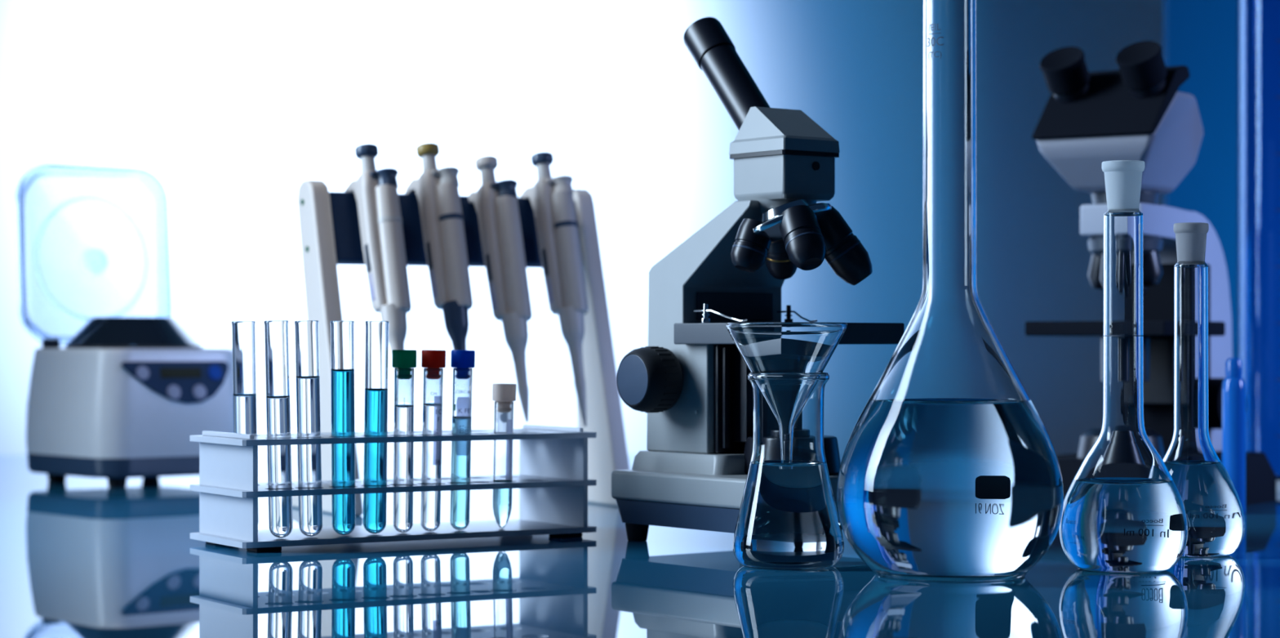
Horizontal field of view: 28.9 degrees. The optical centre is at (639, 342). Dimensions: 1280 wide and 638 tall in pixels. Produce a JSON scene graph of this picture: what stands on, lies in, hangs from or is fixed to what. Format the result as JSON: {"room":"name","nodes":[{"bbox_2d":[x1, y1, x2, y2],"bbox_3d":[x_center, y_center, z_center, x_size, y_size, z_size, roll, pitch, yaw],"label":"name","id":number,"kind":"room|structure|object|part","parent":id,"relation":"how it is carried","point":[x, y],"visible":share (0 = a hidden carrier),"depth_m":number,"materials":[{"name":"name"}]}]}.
{"room":"laboratory","nodes":[
{"label":"laboratory","id":0,"kind":"room"},
{"bbox_2d":[0,0,1163,454],"bbox_3d":[0.000,-0.788,3.200,7.000,3.350,0.100,0,0,0],"label":"wall","id":1,"kind":"structure","parent":0,"point":[232,105],"depth_m":3.15,"materials":[{"name":"paint"}]},
{"bbox_2d":[1163,0,1236,357],"bbox_3d":[1.386,-0.263,2.942,1.528,0.800,0.025,0,0,0],"label":"wall","id":2,"kind":"structure","parent":0,"point":[1199,35],"depth_m":2.93,"materials":[{"name":"blue paint"}]},
{"bbox_3d":[0.000,0.912,0.875,7.000,0.050,4.750,0,0,0],"label":"floor","id":3,"kind":"structure","parent":0,"visible":0},
{"bbox_2d":[0,454,1279,637],"bbox_3d":[0.000,0.512,1.325,4.400,0.750,3.450,0,0,0],"label":"table","id":4,"kind":"object","parent":3,"relation":"on","point":[81,557],"visible":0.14,"depth_m":1.40,"materials":[{"name":"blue glass"}]},
{"bbox_2d":[15,163,233,487],"bbox_3d":[-0.498,-0.021,2.444,0.167,0.316,0.191,0,0,-40],"label":"centrifuge","id":5,"kind":"object","parent":4,"relation":"on","point":[127,391],"visible":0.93,"depth_m":2.42,"materials":[{"name":"plastic"}]},
{"bbox_3d":[-0.550,-0.088,2.507,0.167,0.182,0.028,0,0,-40],"label":"lid","id":6,"kind":"part","parent":5,"relation":"part of","materials":[{"name":"blue"}]},
{"bbox_3d":[-0.443,0.038,2.372,0.116,0.041,0.006,0,0,-40],"label":"control panel","id":7,"kind":"part","parent":5,"relation":"part of","materials":[{"name":"plastic"}]},
{"bbox_2d":[190,424,596,551],"bbox_3d":[-0.170,0.099,1.731,0.268,0.077,0.097,0,0,-32],"label":"test tube rack","id":8,"kind":"object","parent":4,"relation":"on","point":[553,482],"visible":0.78,"depth_m":1.70,"materials":[{"name":"plastic"}]},
{"bbox_3d":[-0.276,0.095,1.665,0.004,0.070,0.094,0,0,-32],"label":"panel","id":9,"kind":"part","parent":8,"relation":"part of","materials":[{"name":"white plastic"}]},
{"bbox_2d":[231,320,258,522],"bbox_3d":[-0.270,0.057,1.697,0.016,0.145,0.016,-1,0,0],"label":"test tube","id":10,"kind":"object","parent":8,"relation":"in","point":[243,332],"visible":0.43,"depth_m":1.69,"materials":[{"name":"clear glass"}]},
{"bbox_2d":[263,320,293,537],"bbox_3d":[-0.240,0.057,1.654,0.016,0.145,0.016,-1,0,0],"label":"test tube","id":11,"kind":"object","parent":8,"relation":"in","point":[276,331],"visible":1,"depth_m":1.65,"materials":[{"name":"clear glass"}]},
{"bbox_2d":[294,320,322,536],"bbox_3d":[-0.222,0.057,1.666,0.016,0.145,0.016,-1,0,0],"label":"test tube","id":12,"kind":"object","parent":8,"relation":"in","point":[306,331],"visible":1,"depth_m":1.66,"materials":[{"name":"clear glass"}]},
{"bbox_2d":[330,320,355,534],"bbox_3d":[-0.200,0.057,1.678,0.016,0.145,0.016,-1,0,0],"label":"test tube","id":13,"kind":"object","parent":8,"relation":"in","point":[342,332],"visible":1,"depth_m":1.67,"materials":[{"name":"clear glass"}]},
{"bbox_2d":[363,320,389,533],"bbox_3d":[-0.180,0.057,1.690,0.016,0.145,0.016,1,0,0],"label":"test tube","id":14,"kind":"object","parent":8,"relation":"in","point":[376,335],"visible":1,"depth_m":1.68,"materials":[{"name":"clear glass"}]},
{"bbox_2d":[190,427,596,445],"bbox_3d":[-0.170,0.065,1.731,0.268,0.004,0.097,0,0,-32],"label":"shelf","id":15,"kind":"object","parent":8,"relation":"attached to","point":[526,436],"depth_m":1.70,"materials":[{"name":"plastic"}]},
{"bbox_2d":[190,474,596,497],"bbox_3d":[-0.170,0.099,1.731,0.268,0.004,0.097,0,0,-32],"label":"shelf","id":16,"kind":"object","parent":8,"relation":"attached to","point":[210,485],"depth_m":1.70,"materials":[{"name":"plastic"}]},
{"bbox_2d":[190,518,596,547],"bbox_3d":[-0.170,0.132,1.731,0.268,0.004,0.097,0,0,-32],"label":"shelf","id":17,"kind":"object","parent":8,"relation":"attached to","point":[237,532],"depth_m":1.69,"materials":[{"name":"plastic"}]},
{"bbox_2d":[391,349,417,532],"bbox_3d":[-0.162,0.067,1.701,0.017,0.125,0.017,1,0,0],"label":"test tube","id":18,"kind":"object","parent":8,"relation":"in","point":[402,360],"visible":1,"depth_m":1.70,"materials":[{"name":"clear glass"}]},
{"bbox_2d":[420,349,445,531],"bbox_3d":[-0.143,0.067,1.712,0.017,0.125,0.017,1,0,0],"label":"test tube","id":19,"kind":"object","parent":8,"relation":"in","point":[432,360],"visible":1,"depth_m":1.71,"materials":[{"name":"clear glass"}]},
{"bbox_2d":[449,349,475,529],"bbox_3d":[-0.124,0.067,1.724,0.017,0.125,0.017,1,0,0],"label":"test tube","id":20,"kind":"object","parent":8,"relation":"in","point":[461,360],"visible":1,"depth_m":1.72,"materials":[{"name":"clear glass"}]},
{"bbox_2d":[492,382,515,528],"bbox_3d":[-0.096,0.079,1.741,0.017,0.101,0.017,1,0,0],"label":"test tube","id":21,"kind":"object","parent":8,"relation":"in","point":[504,394],"visible":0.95,"depth_m":1.74,"materials":[{"name":"clear glass"}]},
{"bbox_3d":[-0.063,0.095,1.796,0.004,0.070,0.094,0,0,-32],"label":"panel","id":22,"kind":"part","parent":8,"relation":"part of","materials":[{"name":"plastic"}]},
{"bbox_2d":[292,179,629,515],"bbox_3d":[-0.151,0.001,2.084,0.262,0.271,0.135,0,0,-28],"label":"stand","id":23,"kind":"object","parent":4,"relation":"on","point":[330,232],"visible":0.56,"depth_m":2.09,"materials":[{"name":"beige plastic"}]},
{"bbox_3d":[-0.258,0.001,2.026,0.016,0.271,0.135,0,0,-28],"label":"stand leg","id":24,"kind":"part","parent":23,"relation":"part of","materials":[{"name":"beige plastic"}]},
{"bbox_2d":[344,142,411,369],"bbox_3d":[-0.211,-0.049,2.028,0.032,0.228,0.105,0,0,-28],"label":"micropipette","id":25,"kind":"object","parent":23,"relation":"hanging from","point":[375,192],"visible":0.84,"depth_m":2.01,"materials":[{"name":"grey plastic"}]},
{"bbox_3d":[-0.214,-0.083,2.024,0.023,0.118,0.022,0,-16,-28],"label":"handle","id":26,"kind":"part","parent":25,"relation":"part of","materials":[{"name":"beige plastic"}]},
{"bbox_2d":[404,142,473,350],"bbox_3d":[-0.163,-0.052,2.054,0.032,0.228,0.105,0,0,-28],"label":"micropipette","id":27,"kind":"object","parent":23,"relation":"hanging from","point":[437,190],"visible":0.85,"depth_m":2.04,"materials":[{"name":"grey plastic"}]},
{"bbox_3d":[-0.166,-0.086,2.051,0.023,0.118,0.022,0,-16,-28],"label":"handle","id":28,"kind":"part","parent":27,"relation":"part of","materials":[{"name":"beige plastic"}]},
{"bbox_2d":[467,155,532,422],"bbox_3d":[-0.116,-0.046,2.078,0.032,0.222,0.103,0,0,-28],"label":"micropipette","id":29,"kind":"object","parent":23,"relation":"hanging from","point":[495,202],"visible":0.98,"depth_m":2.06,"materials":[{"name":"grey plastic"}]},
{"bbox_3d":[-0.119,-0.076,2.074,0.023,0.118,0.022,0,-16,-28],"label":"handle","id":30,"kind":"part","parent":29,"relation":"part of","materials":[{"name":"beige plastic"}]},
{"bbox_2d":[519,151,588,426],"bbox_3d":[-0.070,-0.047,2.103,0.032,0.232,0.106,0,0,-28],"label":"micropipette","id":31,"kind":"object","parent":23,"relation":"hanging from","point":[551,198],"visible":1,"depth_m":2.09,"materials":[{"name":"grey plastic"}]},
{"bbox_3d":[-0.073,-0.082,2.100,0.023,0.118,0.022,0,-16,-28],"label":"handle","id":32,"kind":"part","parent":31,"relation":"part of","materials":[{"name":"beige plastic"}]},
{"bbox_3d":[-0.043,0.001,2.143,0.016,0.271,0.135,0,0,-28],"label":"stand leg","id":33,"kind":"part","parent":23,"relation":"part of","materials":[{"name":"beige plastic"}]},
{"bbox_2d":[611,17,904,541],"bbox_3d":[0.087,-0.046,1.704,0.155,0.367,0.173,0,0,-38],"label":"microscope","id":34,"kind":"object","parent":4,"relation":"on","point":[691,383],"visible":0.68,"depth_m":1.69,"materials":[{"name":"metal"}]},
{"bbox_3d":[0.008,0.025,1.706,0.032,0.044,0.044,0,0,-38],"label":"focus knob","id":35,"kind":"part","parent":34,"relation":"part of","materials":[{"name":"black plastic"}]},
{"bbox_3d":[0.069,-0.011,1.728,0.090,0.172,0.095,0,0,-38],"label":"arm","id":36,"kind":"part","parent":34,"relation":"part of","materials":[{"name":"ceramic"}]},
{"bbox_3d":[0.066,-0.025,1.731,0.068,0.019,0.002,0,0,-38],"label":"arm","id":37,"kind":"part","parent":34,"relation":"part of"},
{"bbox_2d":[732,372,844,568],"bbox_3d":[0.091,0.077,1.529,0.068,0.119,0.068,0,0,3],"label":"flask","id":38,"kind":"object","parent":4,"relation":"on","point":[788,517],"visible":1,"depth_m":1.51,"materials":[{"name":"clear glass"}]},
{"bbox_2d":[725,322,847,373],"bbox_3d":[0.090,0.033,1.529,0.075,0.091,0.075,0,0,0],"label":"funnel","id":39,"kind":"object","parent":38,"relation":"on","point":[764,347],"visible":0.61,"depth_m":1.50,"materials":[{"name":"clear glass"}]},
{"bbox_2d":[836,0,1063,581],"bbox_3d":[0.183,-0.082,1.467,0.133,0.437,0.133,0,0,-36],"label":"flask","id":40,"kind":"object","parent":4,"relation":"on","point":[949,469],"visible":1,"depth_m":1.43,"materials":[{"name":"clear glass"}]},
{"bbox_2d":[1058,160,1188,572],"bbox_3d":[0.293,0.013,1.505,0.077,0.247,0.077,0,0,-7],"label":"flask","id":41,"kind":"object","parent":4,"relation":"on","point":[1124,510],"visible":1,"depth_m":1.49,"materials":[{"name":"clear glass"}]},
{"bbox_2d":[1025,40,1275,505],"bbox_3d":[0.432,-0.054,2.110,0.145,0.383,0.240,0,0,35],"label":"microscope","id":42,"kind":"object","parent":4,"relation":"on","point":[1135,111],"visible":0.52,"depth_m":2.05,"materials":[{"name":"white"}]},
{"bbox_3d":[0.388,-0.198,2.048,0.108,0.061,0.077,0,0,35],"label":"eyepiece plate","id":43,"kind":"part","parent":42,"relation":"part of","materials":[{"name":"black plastic"}]},
{"bbox_3d":[0.444,-0.010,2.126,0.056,0.210,0.196,0,0,35],"label":"arm","id":44,"kind":"part","parent":42,"relation":"part of","materials":[{"name":"ceramic"}]},
{"bbox_3d":[0.502,0.052,2.136,0.032,0.044,0.044,0,0,35],"label":"focus knob","id":45,"kind":"part","parent":42,"relation":"part of","materials":[{"name":"black"}]},
{"bbox_2d":[1162,222,1244,556],"bbox_3d":[0.357,0.029,1.612,0.068,0.215,0.068,0,0,-14],"label":"flask","id":46,"kind":"object","parent":4,"relation":"on","point":[1215,517],"visible":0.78,"depth_m":1.60,"materials":[{"name":"clear glass"}]},
{"bbox_2d":[1222,357,1245,513],"bbox_3d":[0.478,0.074,2.000,0.018,0.125,0.018,0,0,0],"label":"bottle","id":47,"kind":"object","parent":4,"relation":"on","point":[1233,390],"visible":0.8,"depth_m":1.99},
{"bbox_2d":[1236,0,1279,491],"bbox_3d":[0.605,-0.108,2.350,0.107,0.491,0.109,0,0,0],"label":"cylinder","id":48,"kind":"object","parent":4,"relation":"on","point":[1258,21],"visible":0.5,"depth_m":2.32,"materials":[{"name":"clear glass"}]}
]}

